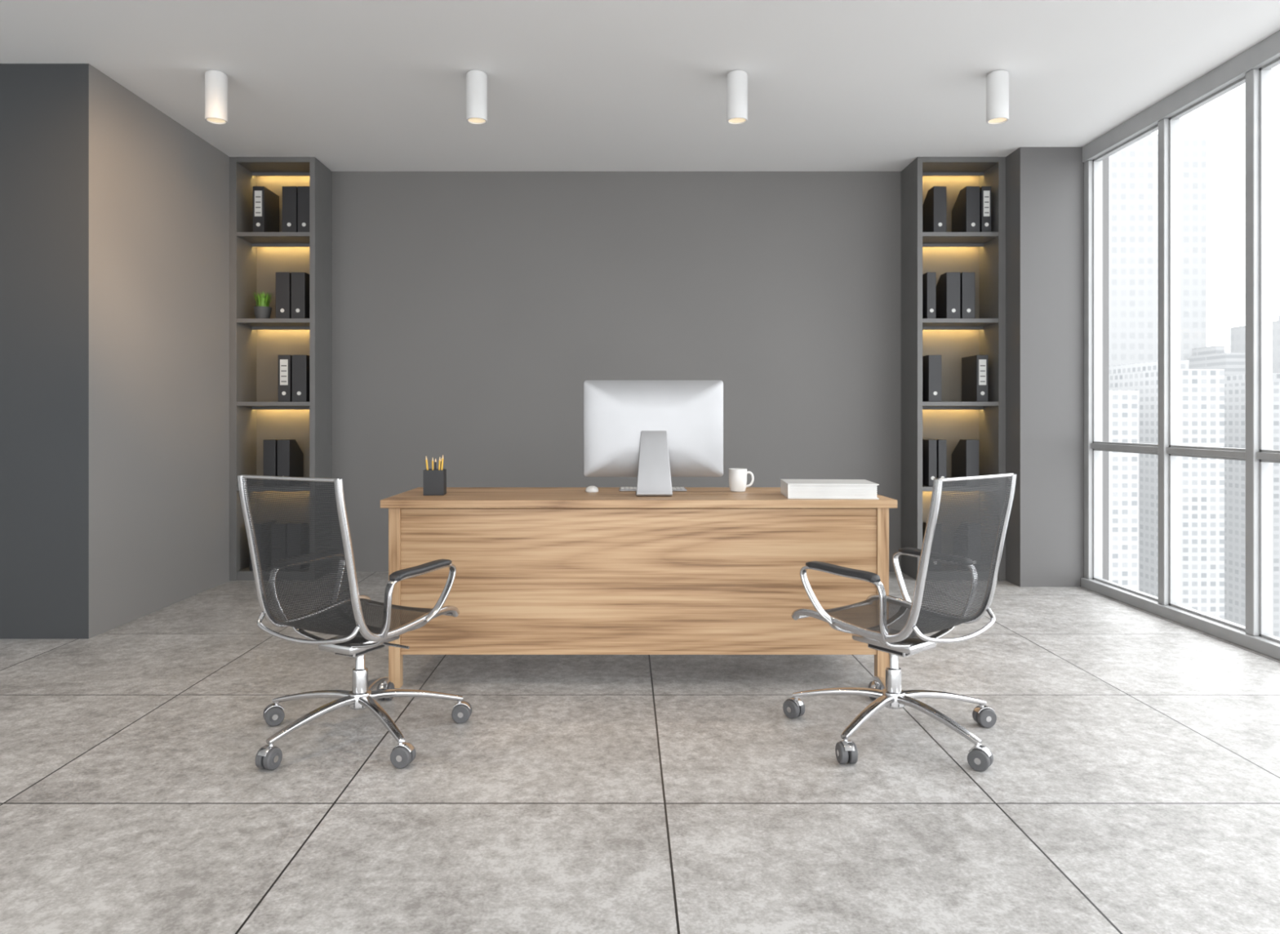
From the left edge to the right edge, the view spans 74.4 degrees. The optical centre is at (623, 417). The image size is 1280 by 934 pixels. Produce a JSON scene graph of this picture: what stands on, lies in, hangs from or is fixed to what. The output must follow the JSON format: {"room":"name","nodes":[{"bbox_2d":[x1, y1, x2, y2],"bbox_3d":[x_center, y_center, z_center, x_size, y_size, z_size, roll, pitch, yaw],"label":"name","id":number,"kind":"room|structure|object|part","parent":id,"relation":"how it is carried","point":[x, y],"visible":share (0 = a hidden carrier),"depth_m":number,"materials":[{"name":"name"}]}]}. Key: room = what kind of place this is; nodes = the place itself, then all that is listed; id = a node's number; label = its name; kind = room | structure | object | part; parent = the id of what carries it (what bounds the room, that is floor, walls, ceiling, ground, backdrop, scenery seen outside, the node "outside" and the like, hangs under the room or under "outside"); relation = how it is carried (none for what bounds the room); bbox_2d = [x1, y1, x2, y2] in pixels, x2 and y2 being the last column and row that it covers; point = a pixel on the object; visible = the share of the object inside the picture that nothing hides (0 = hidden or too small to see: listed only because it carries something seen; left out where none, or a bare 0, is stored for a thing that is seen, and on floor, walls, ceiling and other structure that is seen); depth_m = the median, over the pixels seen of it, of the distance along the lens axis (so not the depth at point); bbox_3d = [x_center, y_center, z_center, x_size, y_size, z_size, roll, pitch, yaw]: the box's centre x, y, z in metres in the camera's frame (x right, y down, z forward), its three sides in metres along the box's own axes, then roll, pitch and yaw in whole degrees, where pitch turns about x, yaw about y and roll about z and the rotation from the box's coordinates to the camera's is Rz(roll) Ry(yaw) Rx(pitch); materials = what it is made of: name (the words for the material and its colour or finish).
{"room":"office","nodes":[
{"label":"office","id":0,"kind":"room"},
{"bbox_2d":[0,63,229,638],"bbox_3d":[-3.902,-0.325,5.003,2.595,2.800,1.794,0,0,0],"label":"wall","id":1,"kind":"structure","parent":0,"point":[114,214],"depth_m":4.22,"materials":[{"name":"grey paint"}]},
{"bbox_2d":[332,171,901,571],"bbox_3d":[0.092,-0.325,5.975,5.995,2.800,0.150,0,0,0],"label":"wall","id":2,"kind":"structure","parent":0,"point":[473,312],"depth_m":5.90,"materials":[{"name":"grey paint"}]},
{"bbox_2d":[0,571,1279,933],"bbox_3d":[-1.055,1.135,1.425,8.290,0.120,9.250,0,0,0],"label":"floor","id":3,"kind":"structure","parent":0,"point":[1131,784],"depth_m":2.45,"materials":[{"name":"tile"}]},
{"bbox_2d":[229,156,332,580],"bbox_3d":[-2.322,-0.325,5.734,0.564,2.799,0.329,0,0,0],"label":"bookshelf","id":4,"kind":"object","parent":3,"relation":"on","point":[256,415],"visible":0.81,"depth_m":5.71,"materials":[{"name":"grey paint"}]},
{"bbox_2d":[253,290,274,318],"bbox_3d":[-2.429,-0.755,5.672,0.134,0.192,0.121,0,0,0],"label":"potted grass plant","id":5,"kind":"object","parent":4,"relation":"in","point":[262,309],"visible":1,"depth_m":5.63,"materials":[{"name":"green plant"}]},
{"bbox_3d":[-2.427,-0.701,5.670,0.116,0.085,0.116,0,0,0],"label":"pot","id":6,"kind":"part","parent":5,"relation":"part of","materials":[{"name":"ceramic"}]},
{"bbox_2d":[249,186,309,570],"bbox_3d":[-2.285,-0.263,5.728,0.407,2.554,0.254,0,0,0],"label":"binders","id":7,"kind":"object","parent":4,"relation":"in","point":[282,457],"visible":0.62,"depth_m":5.61,"materials":[{"name":"black plastic"}]},
{"bbox_2d":[237,474,471,769],"bbox_3d":[-0.918,0.627,2.866,0.717,0.893,0.719,0,0,26],"label":"office chair","id":8,"kind":"object","parent":3,"relation":"on","point":[363,638],"visible":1,"depth_m":2.67,"materials":[{"name":"metal"}]},
{"bbox_2d":[380,487,897,688],"bbox_3d":[0.060,0.700,3.650,2.050,0.750,0.620,0,0,0],"label":"wooden desk","id":9,"kind":"object","parent":3,"relation":"on","point":[540,571],"visible":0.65,"depth_m":3.36,"materials":[{"name":"brown wood"}]},
{"bbox_2d":[423,454,446,495],"bbox_3d":[-0.800,0.238,3.575,0.084,0.172,0.084,0,0,-4],"label":"pencil holder","id":10,"kind":"object","parent":9,"relation":"on","point":[434,479],"visible":1,"depth_m":3.54,"materials":[{"name":"black plastic"}]},
{"bbox_2d":[585,485,598,492],"bbox_3d":[-0.140,0.311,3.720,0.058,0.026,0.105,0,0,0],"label":"computer mouse","id":11,"kind":"object","parent":9,"relation":"on","point":[591,488],"visible":1,"depth_m":3.68,"materials":[{"name":"white plastic"}]},
{"bbox_3d":[0.060,0.652,3.371,1.898,0.582,0.022,0,0,0],"label":"panel","id":12,"kind":"part","parent":9,"relation":"part of","materials":[{"name":"brown wood"}]},
{"bbox_2d":[618,487,686,491],"bbox_3d":[0.130,0.319,3.790,0.300,0.010,0.110,0,0,0],"label":"keyboard","id":13,"kind":"object","parent":9,"relation":"on","point":[621,489],"visible":0.49,"depth_m":3.74,"materials":[{"name":"silver metal"}]},
{"bbox_2d":[583,380,723,496],"bbox_3d":[0.127,0.082,3.574,0.594,0.485,0.191,0,0,0],"label":"desktop monitor","id":14,"kind":"object","parent":9,"relation":"on","point":[654,432],"visible":1,"depth_m":3.56,"materials":[{"name":"silver metal"}]},
{"bbox_2d":[728,468,754,492],"bbox_3d":[0.514,0.275,3.724,0.102,0.100,0.081,0,0,32],"label":"coffee mug","id":15,"kind":"object","parent":9,"relation":"on","point":[737,477],"visible":1,"depth_m":3.70,"materials":[{"name":"white ceramic"}]},
{"bbox_3d":[0.558,0.271,3.730,0.038,0.073,0.010,0,0,0],"label":"handle","id":16,"kind":"part","parent":15,"relation":"part of","materials":[{"name":"white ceramic"}]},
{"bbox_2d":[780,479,879,499],"bbox_3d":[0.850,0.294,3.510,0.360,0.060,0.260,0,0,4],"label":"book","id":17,"kind":"object","parent":9,"relation":"on","point":[789,488],"visible":1,"depth_m":3.39,"materials":[{"name":"paper"}]},
{"bbox_2d":[782,472,1016,771],"bbox_3d":[0.927,0.627,2.858,0.722,0.893,0.713,0,0,-36],"label":"office chair","id":18,"kind":"object","parent":3,"relation":"on","point":[908,640],"visible":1,"depth_m":2.73,"materials":[{"name":"metal"}]},
{"bbox_2d":[901,156,1005,580],"bbox_3d":[2.232,-0.325,5.734,0.585,2.799,0.329,0,0,0],"label":"bookshelf","id":19,"kind":"object","parent":3,"relation":"on","point":[952,420],"visible":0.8,"depth_m":5.75,"materials":[{"name":"grey paint"}]},
{"bbox_2d":[922,186,991,570],"bbox_3d":[2.231,-0.263,5.728,0.428,2.554,0.254,0,0,0],"label":"binders","id":20,"kind":"object","parent":19,"relation":"in","point":[953,296],"visible":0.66,"depth_m":5.61,"materials":[{"name":"black plastic"}]},
{"bbox_2d":[0,0,1279,171],"bbox_3d":[-1.055,-1.800,1.425,8.290,0.150,9.250,0,0,0],"label":"ceiling","id":21,"kind":"structure","parent":0,"point":[347,85],"depth_m":4.14,"materials":[{"name":"paint"}]},
{"bbox_2d":[204,70,227,124],"bbox_3d":[-2.038,-1.605,4.220,0.104,0.239,0.104,0,0,0],"label":"ceiling spotlight","id":22,"kind":"object","parent":21,"relation":"attached to","point":[215,82],"depth_m":4.18,"materials":[{"name":"white metal"}]},
{"bbox_2d":[466,70,487,124],"bbox_3d":[-0.735,-1.605,4.220,0.104,0.239,0.104,0,0,0],"label":"ceiling spotlight","id":23,"kind":"object","parent":21,"relation":"attached to","point":[476,80],"depth_m":4.18,"materials":[{"name":"white metal"}]},
{"bbox_2d":[726,70,747,124],"bbox_3d":[0.568,-1.605,4.220,0.104,0.239,0.104,0,0,0],"label":"ceiling spotlight","id":24,"kind":"object","parent":21,"relation":"attached to","point":[736,80],"depth_m":4.18,"materials":[{"name":"white metal"}]},
{"bbox_2d":[986,70,1008,124],"bbox_3d":[1.871,-1.605,4.220,0.104,0.239,0.104,0,0,0],"label":"ceiling spotlight","id":25,"kind":"object","parent":21,"relation":"attached to","point":[997,82],"depth_m":4.18,"materials":[{"name":"white metal"}]},
{"bbox_2d":[1005,146,1108,586],"bbox_3d":[2.808,-0.325,5.635,0.564,2.800,0.530,0,0,0],"label":"wall","id":26,"kind":"structure","parent":0,"point":[1045,185],"depth_m":5.37,"materials":[{"name":"paint"}]},
{"bbox_2d":[1080,31,1279,659],"bbox_3d":[2.965,-0.325,1.115,0.110,2.800,8.510,0,0,0],"label":"window","id":27,"kind":"structure","parent":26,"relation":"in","point":[1253,67],"depth_m":4.56,"materials":[{"name":"metal"}]},
{"label":"outside","id":28,"kind":"structure","parent":0,"visible":0},
{"bbox_3d":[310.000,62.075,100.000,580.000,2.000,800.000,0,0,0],"label":"ground","id":29,"kind":"structure","parent":28,"visible":0},
{"bbox_2d":[1108,390,1138,590],"bbox_3d":[62.135,27.977,122.500,10.116,66.196,25.000,0,0,0],"label":"office building","id":30,"kind":"structure","parent":29,"relation":"on","point":[1123,405],"depth_m":109.99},
{"bbox_2d":[1108,363,1140,374],"bbox_3d":[78.291,26.339,137.500,3.146,69.472,25.000,0,0,0],"label":"office building","id":31,"kind":"structure","parent":29,"relation":"on","point":[1126,363],"depth_m":130.62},
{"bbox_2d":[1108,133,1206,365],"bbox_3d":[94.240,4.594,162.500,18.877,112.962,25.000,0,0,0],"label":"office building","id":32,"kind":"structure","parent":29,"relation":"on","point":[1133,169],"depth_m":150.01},
{"bbox_2d":[1108,360,1224,618],"bbox_3d":[78.374,26.448,127.500,7.125,69.255,25.000,0,0,0],"label":"office building","id":33,"kind":"structure","parent":29,"relation":"on","point":[1202,390],"depth_m":114.99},
{"bbox_2d":[1186,345,1244,375],"bbox_3d":[101.917,24.366,152.500,3.795,73.417,25.000,0,0,0],"label":"office building","id":34,"kind":"structure","parent":29,"relation":"on","point":[1215,357],"depth_m":142.79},
{"bbox_2d":[1224,373,1279,637],"bbox_3d":[95.954,27.232,132.500,11.617,67.686,25.000,0,0,0],"label":"office building","id":35,"kind":"structure","parent":29,"relation":"on","point":[1234,384],"depth_m":123.76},
{"bbox_2d":[1230,315,1279,373],"bbox_3d":[118.422,21.482,142.500,13.843,79.187,25.000,0,0,0],"label":"office building","id":36,"kind":"structure","parent":29,"relation":"on","point":[1237,333],"depth_m":148.70,"materials":[{"name":"white"}]}
]}

